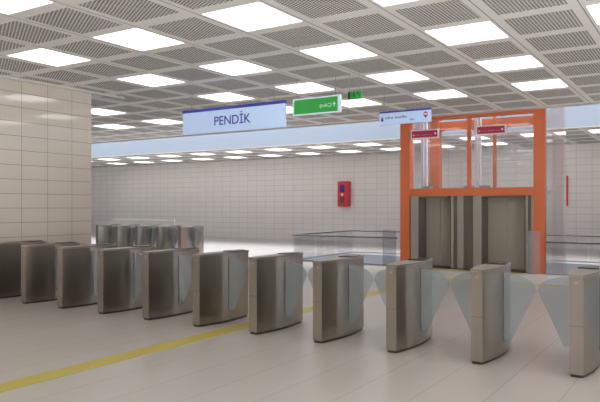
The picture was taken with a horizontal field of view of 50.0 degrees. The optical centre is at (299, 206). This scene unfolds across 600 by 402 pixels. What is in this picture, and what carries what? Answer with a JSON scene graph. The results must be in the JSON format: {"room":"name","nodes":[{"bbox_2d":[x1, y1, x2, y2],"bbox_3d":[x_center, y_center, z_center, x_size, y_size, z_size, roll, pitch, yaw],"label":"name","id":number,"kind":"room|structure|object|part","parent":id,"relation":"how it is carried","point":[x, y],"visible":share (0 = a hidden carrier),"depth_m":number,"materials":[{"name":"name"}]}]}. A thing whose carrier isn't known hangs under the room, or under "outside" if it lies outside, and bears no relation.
{"room":"railway station","nodes":[
{"label":"railway station","id":0,"kind":"room"},
{"bbox_2d":[0,77,90,244],"bbox_3d":[-9.017,-0.393,7.057,0.500,4.114,16.140,0,0,33],"label":"wall","id":1,"kind":"structure","parent":0,"point":[45,131],"depth_m":12.75,"materials":[{"name":"tile"}]},
{"bbox_2d":[0,74,124,99],"bbox_3d":[-8.553,-2.424,7.271,0.090,0.048,17.000,0,0,33],"label":"trim","id":2,"kind":"structure","parent":1,"relation":"attached to","point":[1,75],"depth_m":12.99,"materials":[{"name":"grey metal"}]},
{"bbox_2d":[0,0,599,142],"bbox_3d":[-11.321,-2.550,12.909,47.000,0.200,23.500,0,0,33],"label":"ceiling","id":3,"kind":"structure","parent":0,"point":[563,36],"depth_m":10.37,"materials":[{"name":"paint"}]},
{"bbox_2d":[0,0,54,14],"bbox_3d":[-3.604,-2.479,7.568,0.930,0.060,0.990,0,0,33],"label":"ceiling light","id":4,"kind":"object","parent":3,"relation":"attached to","point":[8,7],"visible":1,"depth_m":7.88,"materials":[{"name":"white plastic"}]},
{"bbox_2d":[6,48,91,66],"bbox_3d":[-4.127,-2.479,10.621,0.930,0.060,0.990,0,0,33],"label":"ceiling light","id":5,"kind":"object","parent":3,"relation":"attached to","point":[44,56],"visible":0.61,"depth_m":10.63,"materials":[{"name":"white plastic"}]},
{"bbox_2d":[91,108,124,115],"bbox_3d":[-5.173,-2.479,16.727,0.930,0.060,0.990,0,0,33],"label":"ceiling light","id":6,"kind":"object","parent":3,"relation":"attached to","point":[97,111],"visible":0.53,"depth_m":16.85,"materials":[{"name":"white plastic"}]},
{"bbox_2d":[94,124,136,128],"bbox_3d":[-5.696,-2.479,19.780,0.930,0.060,0.990,0,0,33],"label":"ceiling light","id":7,"kind":"object","parent":3,"relation":"attached to","point":[111,126],"visible":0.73,"depth_m":19.80,"materials":[{"name":"white plastic"}]},
{"bbox_2d":[91,28,184,50],"bbox_3d":[-2.369,-2.479,9.493,0.930,0.060,0.990,0,0,33],"label":"ceiling light","id":8,"kind":"object","parent":3,"relation":"attached to","point":[135,38],"visible":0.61,"depth_m":9.48,"materials":[{"name":"white plastic"}]},
{"bbox_2d":[117,74,186,86],"bbox_3d":[-2.892,-2.479,12.546,0.930,0.060,0.990,0,0,33],"label":"ceiling light","id":9,"kind":"object","parent":3,"relation":"attached to","point":[151,80],"visible":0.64,"depth_m":12.57,"materials":[{"name":"white plastic"}]},
{"bbox_2d":[142,119,182,124],"bbox_3d":[-3.938,-2.479,18.651,0.930,0.060,0.990,0,0,33],"label":"ceiling light","id":10,"kind":"object","parent":3,"relation":"attached to","point":[158,121],"visible":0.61,"depth_m":18.63,"materials":[{"name":"white plastic"}]},
{"bbox_2d":[197,92,254,101],"bbox_3d":[-1.656,-2.479,14.470,0.930,0.060,0.990,0,0,33],"label":"ceiling light","id":11,"kind":"object","parent":3,"relation":"attached to","point":[222,97],"visible":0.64,"depth_m":14.53,"materials":[{"name":"white plastic"}]},
{"bbox_2d":[182,80,286,134],"bbox_3d":[-1.376,-1.983,13.002,2.630,0.934,0.070,0,0,33],"label":"station sign","id":12,"kind":"object","parent":3,"relation":"hanging from","point":[272,114],"visible":1,"depth_m":12.90,"materials":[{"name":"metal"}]},
{"bbox_3d":[-1.376,-1.744,13.002,2.620,0.455,0.060,0,0,33],"label":"panel","id":13,"kind":"part","parent":12,"relation":"part of","materials":[{"name":"white plastic"}]},
{"bbox_2d":[198,60,272,75],"bbox_3d":[-1.133,-2.479,11.417,0.930,0.060,0.990,0,0,33],"label":"ceiling light","id":14,"kind":"object","parent":3,"relation":"attached to","point":[237,67],"visible":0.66,"depth_m":11.48,"materials":[{"name":"white plastic"}]},
{"bbox_2d":[201,2,302,31],"bbox_3d":[-0.610,-2.479,8.364,0.930,0.060,0.990,0,0,33],"label":"ceiling light","id":15,"kind":"object","parent":3,"relation":"attached to","point":[255,16],"visible":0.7,"depth_m":8.38,"materials":[{"name":"white plastic"}]},
{"bbox_2d":[286,106,292,112],"bbox_3d":[-0.421,-2.479,16.395,0.930,0.060,0.990,0,0,33],"label":"ceiling light","id":16,"kind":"object","parent":3,"relation":"attached to","point":[288,109],"visible":0.11,"depth_m":16.33,"materials":[{"name":"white plastic"}]},
{"bbox_2d":[275,82,334,93],"bbox_3d":[0.102,-2.479,13.342,0.930,0.060,0.990,0,0,33],"label":"ceiling light","id":17,"kind":"object","parent":3,"relation":"attached to","point":[309,87],"visible":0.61,"depth_m":13.42,"materials":[{"name":"white plastic"}]},
{"bbox_2d":[293,74,341,116],"bbox_3d":[0.315,-2.095,12.155,1.040,0.709,0.060,0,0,33],"label":"exit sign","id":18,"kind":"object","parent":3,"relation":"hanging from","point":[331,103],"visible":1,"depth_m":12.10,"materials":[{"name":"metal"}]},
{"bbox_3d":[0.315,-1.903,12.155,1.040,0.325,0.060,0,0,33],"label":"frame","id":19,"kind":"part","parent":18,"relation":"part of","materials":[{"name":"green plastic"}]},
{"bbox_2d":[299,43,378,62],"bbox_3d":[0.625,-2.479,10.289,0.930,0.060,0.990,0,0,33],"label":"ceiling light","id":20,"kind":"object","parent":3,"relation":"attached to","point":[346,51],"visible":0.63,"depth_m":10.29,"materials":[{"name":"white plastic"}]},
{"bbox_2d":[348,72,361,99],"bbox_3d":[1.002,-2.205,11.736,0.270,0.489,0.044,0,0,33],"label":"exit sign","id":21,"kind":"object","parent":3,"relation":"hanging from","point":[356,94],"visible":1,"depth_m":11.71,"materials":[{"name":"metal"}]},
{"bbox_3d":[1.003,-2.029,11.737,0.270,0.135,0.040,0,0,33],"label":"panel","id":22,"kind":"part","parent":21,"relation":"part of","materials":[{"name":"green plastic"}]},
{"bbox_2d":[342,99,381,107],"bbox_3d":[1.337,-2.479,15.267,0.930,0.060,0.990,0,0,33],"label":"ceiling light","id":23,"kind":"object","parent":3,"relation":"attached to","point":[356,102],"visible":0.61,"depth_m":15.38,"materials":[{"name":"white plastic"}]},
{"bbox_2d":[372,0,418,6],"bbox_3d":[1.148,-2.479,7.236,0.930,0.060,0.990,0,0,33],"label":"ceiling light","id":24,"kind":"object","parent":3,"relation":"attached to","point":[384,3],"visible":1,"depth_m":7.73,"materials":[{"name":"white plastic"}]},
{"bbox_2d":[375,0,412,5],"bbox_3d":[1.148,-2.470,7.236,0.914,0.018,0.974,0,0,33],"label":"diffuser","id":25,"kind":"object","parent":24,"relation":"attached to","point":[381,2],"depth_m":7.75,"materials":[{"name":"white plastic"}]},
{"bbox_2d":[365,70,429,83],"bbox_3d":[1.860,-2.479,12.214,0.930,0.060,0.990,0,0,33],"label":"ceiling light","id":26,"kind":"object","parent":3,"relation":"attached to","point":[408,75],"visible":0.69,"depth_m":12.28,"materials":[{"name":"white plastic"}]},
{"bbox_2d":[379,108,431,124],"bbox_3d":[2.262,-2.120,13.875,1.188,0.659,0.062,0,0,33],"label":"direction sign","id":27,"kind":"object","parent":3,"relation":"hanging from","point":[422,114],"visible":1,"depth_m":13.84,"materials":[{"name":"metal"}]},
{"bbox_2d":[414,89,466,99],"bbox_3d":[3.095,-2.479,14.139,0.930,0.060,0.990,0,0,33],"label":"ceiling light","id":28,"kind":"object","parent":3,"relation":"attached to","point":[444,94],"visible":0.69,"depth_m":14.14,"materials":[{"name":"white plastic"}]},
{"bbox_2d":[424,21,509,45],"bbox_3d":[2.383,-2.479,9.161,0.930,0.060,0.990,0,0,33],"label":"ceiling light","id":29,"kind":"object","parent":3,"relation":"attached to","point":[481,31],"visible":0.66,"depth_m":9.15,"materials":[{"name":"white plastic"}]},
{"bbox_2d":[475,55,543,71],"bbox_3d":[3.618,-2.479,11.086,0.930,0.060,0.990,0,0,33],"label":"ceiling light","id":30,"kind":"object","parent":3,"relation":"attached to","point":[522,62],"visible":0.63,"depth_m":11.08,"materials":[{"name":"white plastic"}]},
{"bbox_2d":[511,79,568,90],"bbox_3d":[4.853,-2.479,13.011,0.930,0.060,0.990,0,0,33],"label":"ceiling light","id":31,"kind":"object","parent":3,"relation":"attached to","point":[554,83],"visible":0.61,"depth_m":13.09,"materials":[{"name":"white plastic"}]},
{"bbox_2d":[585,4,599,24],"bbox_3d":[4.141,-2.479,8.033,0.930,0.060,0.990,0,0,33],"label":"ceiling light","id":32,"kind":"object","parent":3,"relation":"attached to","point":[594,10],"visible":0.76,"depth_m":8.12,"materials":[{"name":"white plastic"}]},
{"bbox_2d":[0,233,599,401],"bbox_3d":[-8.486,1.664,17.327,47.000,0.001,34.000,0,0,33],"label":"floor","id":33,"kind":"structure","parent":0,"point":[283,365],"depth_m":7.09,"materials":[{"name":"tile"}]},
{"bbox_2d":[0,240,45,298],"bbox_3d":[-5.114,1.158,11.912,0.619,1.012,1.120,0,0,33],"label":"turnstile","id":34,"kind":"object","parent":33,"relation":"on","point":[10,252],"visible":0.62,"depth_m":11.76,"materials":[{"name":"silver metal"}]},
{"bbox_3d":[-5.260,0.678,12.007,0.271,0.028,1.118,0,0,33],"label":"lid","id":35,"kind":"part","parent":34,"relation":"part of","materials":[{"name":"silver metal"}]},
{"bbox_2d":[21,242,79,303],"bbox_3d":[-4.435,1.158,11.478,0.975,1.012,0.779,0,0,-20],"label":"turnstile","id":36,"kind":"object","parent":33,"relation":"on","point":[38,261],"visible":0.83,"depth_m":11.16,"materials":[{"name":"silver metal"}]},
{"bbox_3d":[-4.435,0.678,11.478,0.271,0.028,1.118,0,0,33],"label":"lid","id":37,"kind":"part","parent":36,"relation":"part of","materials":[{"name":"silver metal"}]},
{"bbox_2d":[57,243,115,308],"bbox_3d":[-3.611,1.158,10.949,0.975,1.012,0.779,0,0,-20],"label":"turnstile","id":38,"kind":"object","parent":33,"relation":"on","point":[77,266],"visible":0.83,"depth_m":10.66,"materials":[{"name":"silver metal"}]},
{"bbox_3d":[-3.611,0.678,10.949,0.271,0.028,1.118,0,0,33],"label":"lid","id":39,"kind":"part","parent":38,"relation":"part of","materials":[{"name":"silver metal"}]},
{"bbox_2d":[96,224,121,243],"bbox_3d":[-6.983,1.158,23.558,0.975,1.012,0.779,0,0,-20],"label":"turnstile","id":40,"kind":"object","parent":33,"relation":"on","point":[104,233],"visible":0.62,"depth_m":23.27,"materials":[{"name":"silver metal"}]},
{"bbox_2d":[97,245,155,313],"bbox_3d":[-2.787,1.158,10.420,0.975,1.012,0.779,0,0,-20],"label":"turnstile","id":41,"kind":"object","parent":33,"relation":"on","point":[120,268],"visible":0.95,"depth_m":10.14,"materials":[{"name":"silver metal"}]},
{"bbox_3d":[-2.787,0.678,10.420,0.271,0.028,1.118,0,0,33],"label":"lid","id":42,"kind":"part","parent":41,"relation":"part of","materials":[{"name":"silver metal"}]},
{"bbox_2d":[115,224,140,247],"bbox_3d":[-6.142,1.158,23.017,0.975,1.012,0.779,0,0,-20],"label":"turnstile","id":43,"kind":"object","parent":33,"relation":"on","point":[124,234],"visible":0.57,"depth_m":22.76,"materials":[{"name":"silver metal"}]},
{"bbox_2d":[112,219,174,225],"bbox_3d":[-6.288,1.064,25.660,3.500,1.100,0.060,0,0,33],"label":"glass screen","id":44,"kind":"object","parent":33,"relation":"on","point":[142,222],"visible":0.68,"depth_m":25.61,"materials":[{"name":"glass"}]},
{"bbox_3d":[-6.288,0.529,25.660,3.500,0.030,0.060,0,0,33],"label":"rail","id":45,"kind":"part","parent":44,"relation":"part of","materials":[{"name":"silver metal"}]},
{"bbox_2d":[135,225,160,245],"bbox_3d":[-5.300,1.158,22.477,0.975,1.012,0.779,0,0,-20],"label":"turnstile","id":46,"kind":"object","parent":33,"relation":"on","point":[146,234],"visible":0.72,"depth_m":22.21,"materials":[{"name":"silver metal"}]},
{"bbox_2d":[156,225,181,249],"bbox_3d":[-4.458,1.158,21.937,0.975,1.012,0.779,0,0,-20],"label":"turnstile","id":47,"kind":"object","parent":33,"relation":"on","point":[166,236],"visible":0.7,"depth_m":21.70,"materials":[{"name":"silver metal"}]},
{"bbox_2d":[142,247,199,319],"bbox_3d":[-1.962,1.158,9.891,0.975,1.012,0.779,0,0,-20],"label":"turnstile","id":48,"kind":"object","parent":33,"relation":"on","point":[167,274],"visible":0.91,"depth_m":9.64,"materials":[{"name":"silver metal"}]},
{"bbox_3d":[-1.962,0.678,9.891,0.271,0.028,1.118,0,0,33],"label":"lid","id":49,"kind":"part","parent":48,"relation":"part of","materials":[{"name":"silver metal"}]},
{"bbox_2d":[178,226,203,252],"bbox_3d":[-3.617,1.158,21.397,0.975,1.012,0.779,0,0,-20],"label":"turnstile","id":50,"kind":"object","parent":33,"relation":"on","point":[188,236],"visible":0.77,"depth_m":21.22,"materials":[{"name":"silver metal"}]},
{"bbox_3d":[-3.617,0.678,21.397,0.271,0.028,1.118,0,0,33],"label":"lid","id":51,"kind":"part","parent":50,"relation":"part of","materials":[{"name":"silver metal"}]},
{"bbox_2d":[0,279,433,392],"bbox_3d":[-1.352,1.663,8.068,0.270,0.003,16.120,0,0,33],"label":"tactile strip","id":52,"kind":"object","parent":33,"relation":"on","point":[10,385],"depth_m":7.08,"materials":[{"name":"yellow paint"}]},
{"bbox_2d":[192,249,248,326],"bbox_3d":[-1.138,1.158,9.362,0.975,1.012,0.779,0,0,-20],"label":"turnstile","id":53,"kind":"object","parent":33,"relation":"on","point":[220,278],"visible":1,"depth_m":9.15,"materials":[{"name":"silver metal"}]},
{"bbox_3d":[-1.138,0.678,9.362,0.271,0.028,1.118,0,0,33],"label":"lid","id":54,"kind":"part","parent":53,"relation":"part of","materials":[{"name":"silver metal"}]},
{"bbox_2d":[248,252,302,334],"bbox_3d":[-0.314,1.158,8.833,0.975,1.012,0.779,0,0,-20],"label":"turnstile","id":55,"kind":"object","parent":33,"relation":"on","point":[275,280],"visible":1,"depth_m":8.61,"materials":[{"name":"silver metal"}]},
{"bbox_3d":[-0.314,0.678,8.833,0.271,0.028,1.118,0,0,33],"label":"lid","id":56,"kind":"part","parent":55,"relation":"part of","materials":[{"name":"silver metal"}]},
{"bbox_2d":[308,255,363,342],"bbox_3d":[0.511,1.158,8.304,0.975,1.012,0.779,0,0,-20],"label":"turnstile","id":57,"kind":"object","parent":33,"relation":"on","point":[338,282],"visible":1,"depth_m":8.04,"materials":[{"name":"silver metal"}]},
{"bbox_3d":[0.511,0.678,8.304,0.271,0.028,1.118,0,0,33],"label":"lid","id":58,"kind":"part","parent":57,"relation":"part of","materials":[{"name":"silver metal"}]},
{"bbox_2d":[292,229,397,265],"bbox_3d":[1.228,1.154,18.856,3.500,1.020,0.082,0,0,33],"label":"glass railing","id":59,"kind":"object","parent":33,"relation":"on","point":[360,237],"visible":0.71,"depth_m":18.54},
{"bbox_3d":[1.237,0.874,18.870,3.500,0.047,0.047,0,0,33],"label":"handrail","id":60,"kind":"part","parent":59,"relation":"part of","materials":[{"name":"grey metal"}]},
{"bbox_2d":[374,258,432,352],"bbox_3d":[1.335,1.158,7.775,0.975,1.012,0.779,0,0,-20],"label":"turnstile","id":61,"kind":"object","parent":33,"relation":"on","point":[408,306],"visible":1,"depth_m":7.46,"materials":[{"name":"silver metal"}]},
{"bbox_3d":[1.335,0.678,7.775,0.271,0.028,1.118,0,0,33],"label":"lid","id":62,"kind":"part","parent":61,"relation":"part of","materials":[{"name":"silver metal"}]},
{"bbox_2d":[294,230,599,262],"bbox_3d":[5.268,1.257,18.764,10.448,0.814,3.974,0,0,33],"label":"glass railing","id":63,"kind":"object","parent":33,"relation":"on","point":[310,246],"visible":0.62,"depth_m":21.47,"materials":[{"name":"clear glass"}]},
{"bbox_3d":[0.174,1.264,20.454,0.012,0.720,1.277,0,0,33],"label":"glass panel","id":64,"kind":"part","parent":63,"relation":"part of","materials":[{"name":"clear glass"}]},
{"bbox_3d":[0.885,1.264,21.562,0.012,0.720,1.277,0,0,33],"label":"glass panel","id":65,"kind":"part","parent":63,"relation":"part of","materials":[{"name":"clear glass"}]},
{"bbox_3d":[0.885,0.874,21.562,0.047,0.047,3.950,0,0,33],"label":"handrail","id":66,"kind":"part","parent":63,"relation":"part of","materials":[{"name":"grey metal"}]},
{"bbox_3d":[1.596,1.264,22.670,0.012,0.720,1.277,0,0,33],"label":"glass panel","id":67,"kind":"part","parent":63,"relation":"part of","materials":[{"name":"clear glass"}]},
{"bbox_3d":[6.328,0.874,20.416,10.400,0.047,0.047,0,0,33],"label":"handrail","id":68,"kind":"part","parent":63,"relation":"part of","materials":[{"name":"grey metal"}]},
{"bbox_2d":[432,268,523,273],"bbox_3d":[4.237,1.662,16.648,2.950,0.004,0.240,0,0,33],"label":"tactile strip","id":69,"kind":"object","parent":33,"relation":"on","point":[432,268],"visible":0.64,"depth_m":16.69,"materials":[{"name":"yellow paint"}]},
{"bbox_2d":[450,261,510,364],"bbox_3d":[2.160,1.158,7.246,0.975,1.012,0.779,0,0,-20],"label":"turnstile","id":70,"kind":"object","parent":33,"relation":"on","point":[491,281],"visible":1,"depth_m":6.89,"materials":[{"name":"silver metal"}]},
{"bbox_3d":[2.160,0.678,7.246,0.271,0.028,1.118,0,0,33],"label":"lid","id":71,"kind":"part","parent":70,"relation":"part of","materials":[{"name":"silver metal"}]},
{"bbox_2d":[432,277,568,286],"bbox_3d":[8.068,1.663,11.767,12.130,0.003,0.280,0,0,33],"label":"tactile strip","id":72,"kind":"object","parent":33,"relation":"on","point":[432,277],"depth_m":13.88,"materials":[{"name":"yellow paint"}]},
{"bbox_2d":[538,265,599,377],"bbox_3d":[2.984,1.158,6.717,0.975,1.012,0.779,0,0,-20],"label":"turnstile","id":73,"kind":"object","parent":33,"relation":"on","point":[584,281],"visible":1,"depth_m":6.28,"materials":[{"name":"silver metal"}]},
{"bbox_3d":[2.984,0.678,6.717,0.271,0.028,1.118,0,0,33],"label":"lid","id":74,"kind":"part","parent":73,"relation":"part of","materials":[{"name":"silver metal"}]},
{"bbox_2d":[546,241,599,275],"bbox_3d":[7.081,1.134,15.071,3.360,1.060,0.132,0,0,33],"label":"glass railing","id":75,"kind":"object","parent":33,"relation":"on","point":[551,242],"visible":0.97,"depth_m":15.54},
{"bbox_3d":[7.276,0.874,14.995,2.950,0.047,0.047,0,0,33],"label":"handrail","id":76,"kind":"part","parent":75,"relation":"part of","materials":[{"name":"silver metal"}]},
{"bbox_2d":[91,143,599,249],"bbox_3d":[0.749,-0.443,31.719,47.000,4.214,0.200,0,0,33],"label":"wall","id":77,"kind":"structure","parent":0,"point":[279,198],"depth_m":32.03,"materials":[{"name":"tile"}]},
{"bbox_2d":[338,181,350,205],"bbox_3d":[2.089,-0.601,30.567,0.600,1.190,0.280,0,0,33],"label":"fire extinguisher cabinet","id":78,"kind":"object","parent":77,"relation":"attached to","point":[344,187],"visible":1,"depth_m":30.44,"materials":[{"name":"red metal"}]},
{"bbox_3d":[1.998,-0.846,30.480,0.260,0.360,0.006,0,0,33],"label":"pane","id":79,"kind":"part","parent":78,"relation":"part of","materials":[{"name":"blue glass"}]},
{"bbox_2d":[340,197,344,202],"bbox_3d":[1.998,-0.306,30.480,0.260,0.320,0.006,0,0,33],"label":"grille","id":80,"kind":"object","parent":78,"relation":"attached to","point":[342,199],"depth_m":30.47,"materials":[{"name":"metal"}]},
{"bbox_2d":[566,176,567,205],"bbox_3d":[10.491,-0.611,25.273,0.060,1.190,0.115,0,0,33],"label":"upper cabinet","id":81,"kind":"object","parent":77,"relation":"attached to","point":[566,176],"visible":1,"depth_m":25.23,"materials":[{"name":"metal"}]},
{"bbox_2d":[91,104,599,156],"bbox_3d":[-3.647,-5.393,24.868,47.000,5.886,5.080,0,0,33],"label":"ceiling beam","id":82,"kind":"structure","parent":0,"point":[583,115],"depth_m":25.58,"materials":[{"name":"paint"}]},
{"bbox_2d":[91,102,599,157],"bbox_3d":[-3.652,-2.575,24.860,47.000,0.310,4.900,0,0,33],"label":"trim","id":83,"kind":"structure","parent":82,"relation":"attached to","point":[594,102],"depth_m":20.63,"materials":[{"name":"grey metal"}]},
{"bbox_2d":[91,127,599,167],"bbox_3d":[-0.817,-2.550,29.278,47.000,0.200,5.600,0,0,33],"label":"ceiling","id":84,"kind":"structure","parent":0,"point":[576,135],"depth_m":27.66,"materials":[{"name":"paint"}]},
{"bbox_2d":[127,157,145,158],"bbox_3d":[-8.153,-2.479,32.447,0.930,0.060,0.990,0,0,33],"label":"ceiling light","id":85,"kind":"object","parent":84,"relation":"attached to","point":[127,157],"visible":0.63,"depth_m":32.32,"materials":[{"name":"white plastic"}]},
{"bbox_2d":[161,155,181,156],"bbox_3d":[-6.347,-2.479,31.288,0.930,0.060,0.990,0,0,33],"label":"ceiling light","id":86,"kind":"object","parent":84,"relation":"attached to","point":[161,155],"visible":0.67,"depth_m":31.59,"materials":[{"name":"white plastic"}]},
{"bbox_2d":[194,153,216,154],"bbox_3d":[-4.542,-2.479,30.130,0.930,0.060,0.990,0,0,33],"label":"ceiling light","id":87,"kind":"object","parent":84,"relation":"attached to","point":[195,153],"visible":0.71,"depth_m":30.40,"materials":[{"name":"white plastic"}]},
{"bbox_2d":[229,151,251,152],"bbox_3d":[-2.737,-2.479,28.972,0.930,0.060,0.990,0,0,33],"label":"ceiling light","id":88,"kind":"object","parent":84,"relation":"attached to","point":[229,151],"visible":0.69,"depth_m":29.24,"materials":[{"name":"white plastic"}]},
{"bbox_2d":[257,155,280,156],"bbox_3d":[-1.430,-2.479,31.008,0.930,0.060,0.990,0,0,33],"label":"ceiling light","id":89,"kind":"object","parent":84,"relation":"attached to","point":[257,155],"visible":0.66,"depth_m":31.05,"materials":[{"name":"white plastic"}]},
{"bbox_2d":[263,148,288,150],"bbox_3d":[-0.931,-2.479,27.813,0.930,0.060,0.990,0,0,33],"label":"ceiling light","id":90,"kind":"object","parent":84,"relation":"attached to","point":[279,149],"visible":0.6,"depth_m":27.79,"materials":[{"name":"white plastic"}]},
{"bbox_2d":[295,152,318,154],"bbox_3d":[0.376,-2.479,29.850,0.930,0.060,0.990,0,0,33],"label":"ceiling light","id":91,"kind":"object","parent":84,"relation":"attached to","point":[310,153],"visible":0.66,"depth_m":29.89,"materials":[{"name":"white plastic"}]},
{"bbox_2d":[309,146,334,148],"bbox_3d":[0.874,-2.479,26.655,0.930,0.060,0.990,0,0,33],"label":"ceiling light","id":92,"kind":"object","parent":84,"relation":"attached to","point":[316,147],"visible":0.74,"depth_m":26.84,"materials":[{"name":"white plastic"}]},
{"bbox_2d":[311,146,334,147],"bbox_3d":[0.874,-2.470,26.655,0.914,0.018,0.974,0,0,33],"label":"diffuser","id":93,"kind":"object","parent":92,"relation":"attached to","point":[313,146],"depth_m":26.84,"materials":[{"name":"white plastic"}]},
{"bbox_2d":[336,150,360,152],"bbox_3d":[2.181,-2.479,28.691,0.930,0.060,0.990,0,0,33],"label":"ceiling light","id":94,"kind":"object","parent":84,"relation":"attached to","point":[348,151],"visible":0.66,"depth_m":28.80,"materials":[{"name":"white plastic"}]},
{"bbox_2d":[353,143,380,145],"bbox_3d":[2.679,-2.479,25.496,0.930,0.060,0.990,0,0,33],"label":"ceiling light","id":95,"kind":"object","parent":84,"relation":"attached to","point":[364,144],"visible":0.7,"depth_m":25.55,"materials":[{"name":"white plastic"}]},
{"bbox_2d":[382,148,399,150],"bbox_3d":[3.986,-2.479,27.533,0.930,0.060,0.990,0,0,33],"label":"ceiling light","id":96,"kind":"object","parent":84,"relation":"attached to","point":[388,149],"visible":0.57,"depth_m":27.79,"materials":[{"name":"white plastic"}]},
{"bbox_2d":[384,148,399,149],"bbox_3d":[3.986,-2.470,27.533,0.914,0.018,0.974,0,0,33],"label":"diffuser","id":97,"kind":"object","parent":96,"relation":"attached to","point":[385,148],"depth_m":27.79,"materials":[{"name":"white plastic"}]},
{"bbox_2d":[459,136,489,139],"bbox_3d":[6.290,-2.479,23.179,0.930,0.060,0.990,0,0,33],"label":"ceiling light","id":98,"kind":"object","parent":84,"relation":"attached to","point":[483,137],"visible":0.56,"depth_m":23.29,"materials":[{"name":"white plastic"}]},
{"bbox_2d":[482,142,506,145],"bbox_3d":[7.597,-2.479,25.216,0.930,0.060,0.990,0,0,33],"label":"ceiling light","id":99,"kind":"object","parent":84,"relation":"attached to","point":[498,143],"visible":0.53,"depth_m":25.14,"materials":[{"name":"white plastic"}]},
{"bbox_2d":[519,134,532,136],"bbox_3d":[8.095,-2.479,22.021,0.930,0.060,0.990,0,0,33],"label":"ceiling light","id":100,"kind":"object","parent":84,"relation":"attached to","point":[525,135],"visible":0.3,"depth_m":22.31,"materials":[{"name":"white plastic"}]},
{"bbox_2d":[588,130,599,132],"bbox_3d":[9.900,-2.479,20.862,0.930,0.060,0.990,0,0,33],"label":"ceiling light","id":101,"kind":"object","parent":84,"relation":"attached to","point":[591,131],"visible":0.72,"depth_m":21.12,"materials":[{"name":"white plastic"}]},
{"bbox_2d":[411,117,438,139],"bbox_3d":[3.395,-2.131,17.492,0.800,0.579,0.070,0,0,33],"label":"sign","id":102,"kind":"object","parent":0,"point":[426,133],"visible":0.98,"depth_m":17.46,"materials":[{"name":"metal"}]},
{"bbox_3d":[3.397,-1.966,17.496,0.800,0.250,0.060,0,0,33],"label":"frame","id":103,"kind":"part","parent":102,"relation":"part of","materials":[{"name":"metal"}]},
{"bbox_2d":[303,254,599,273],"bbox_3d":[5.119,3.464,18.530,10.340,3.600,3.480,0,0,33],"label":"wall","id":104,"kind":"structure","parent":0,"point":[368,258],"depth_m":21.95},
{"bbox_2d":[476,124,506,135],"bbox_3d":[4.905,-2.131,16.523,0.770,0.579,0.070,0,0,33],"label":"sign","id":105,"kind":"object","parent":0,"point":[497,129],"visible":1,"depth_m":16.48,"materials":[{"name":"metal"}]},
{"label":"floor","id":106,"kind":"structure","parent":0,"visible":0},
{"bbox_2d":[400,107,564,273],"bbox_3d":[5.113,0.164,17.993,3.892,10.200,2.590,0,0,33],"label":"elevator","id":107,"kind":"object","parent":106,"relation":"on","point":[467,227],"visible":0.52,"depth_m":17.13,"materials":[{"name":"orange paint"}]},
{"bbox_3d":[2.991,0.164,18.030,0.280,10.200,0.280,0,0,33],"label":"corner post","id":108,"kind":"part","parent":107,"relation":"part of","materials":[{"name":"orange metal"}]},
{"bbox_3d":[3.498,-0.536,19.053,0.012,4.400,1.990,0,0,33],"label":"glass","id":109,"kind":"part","parent":107,"relation":"part of","materials":[{"name":"clear glass"}]},
{"bbox_3d":[3.658,-2.736,18.921,0.170,4.400,0.100,0,0,33],"label":"guide rail","id":110,"kind":"part","parent":107,"relation":"part of","materials":[{"name":"silver metal"}]},
{"bbox_3d":[3.752,0.704,18.095,0.422,1.880,0.050,0,0,33],"label":"door panel","id":111,"kind":"part","parent":107,"relation":"part of","materials":[{"name":"metal"}]},
{"bbox_3d":[4.217,0.164,19.941,0.280,10.200,0.280,0,0,33],"label":"corner post","id":112,"kind":"part","parent":107,"relation":"part of","materials":[{"name":"orange metal"}]},
{"bbox_3d":[4.114,0.704,17.863,0.422,1.880,0.050,0,0,33],"label":"door panel","id":113,"kind":"part","parent":107,"relation":"part of","materials":[{"name":"metal"}]},
{"bbox_3d":[4.433,0.685,17.360,0.170,1.933,0.650,0,0,33],"label":"panel","id":114,"kind":"part","parent":107,"relation":"part of","materials":[{"name":"metal"}]},
{"bbox_3d":[4.633,0.685,17.274,0.260,1.933,0.580,0,0,33],"label":"panel","id":115,"kind":"part","parent":107,"relation":"part of","materials":[{"name":"grey metal"}]},
{"bbox_3d":[4.996,-2.736,18.062,0.170,4.400,0.100,0,0,33],"label":"guide rail","id":116,"kind":"part","parent":107,"relation":"part of","materials":[{"name":"silver metal"}]},
{"bbox_3d":[4.618,1.718,17.242,3.310,0.132,0.790,0,0,33],"label":"sill","id":117,"kind":"part","parent":107,"relation":"part of","materials":[{"name":"grey metal"}]},
{"bbox_3d":[5.266,0.704,17.123,0.522,1.880,0.050,0,0,33],"label":"door panel","id":118,"kind":"part","parent":107,"relation":"part of","materials":[{"name":"metal"}]},
{"bbox_3d":[5.713,0.704,16.836,0.522,1.880,0.050,0,0,33],"label":"door panel","id":119,"kind":"part","parent":107,"relation":"part of","materials":[{"name":"metal"}]},
{"bbox_3d":[6.013,0.164,16.091,0.280,10.200,0.280,0,0,33],"label":"corner post","id":120,"kind":"part","parent":107,"relation":"part of","materials":[{"name":"orange metal"}]},
{"bbox_3d":[6.762,0.264,16.971,0.012,10.000,2.530,0,0,33],"label":"glass","id":121,"kind":"part","parent":107,"relation":"part of","materials":[{"name":"clear glass"}]}
]}

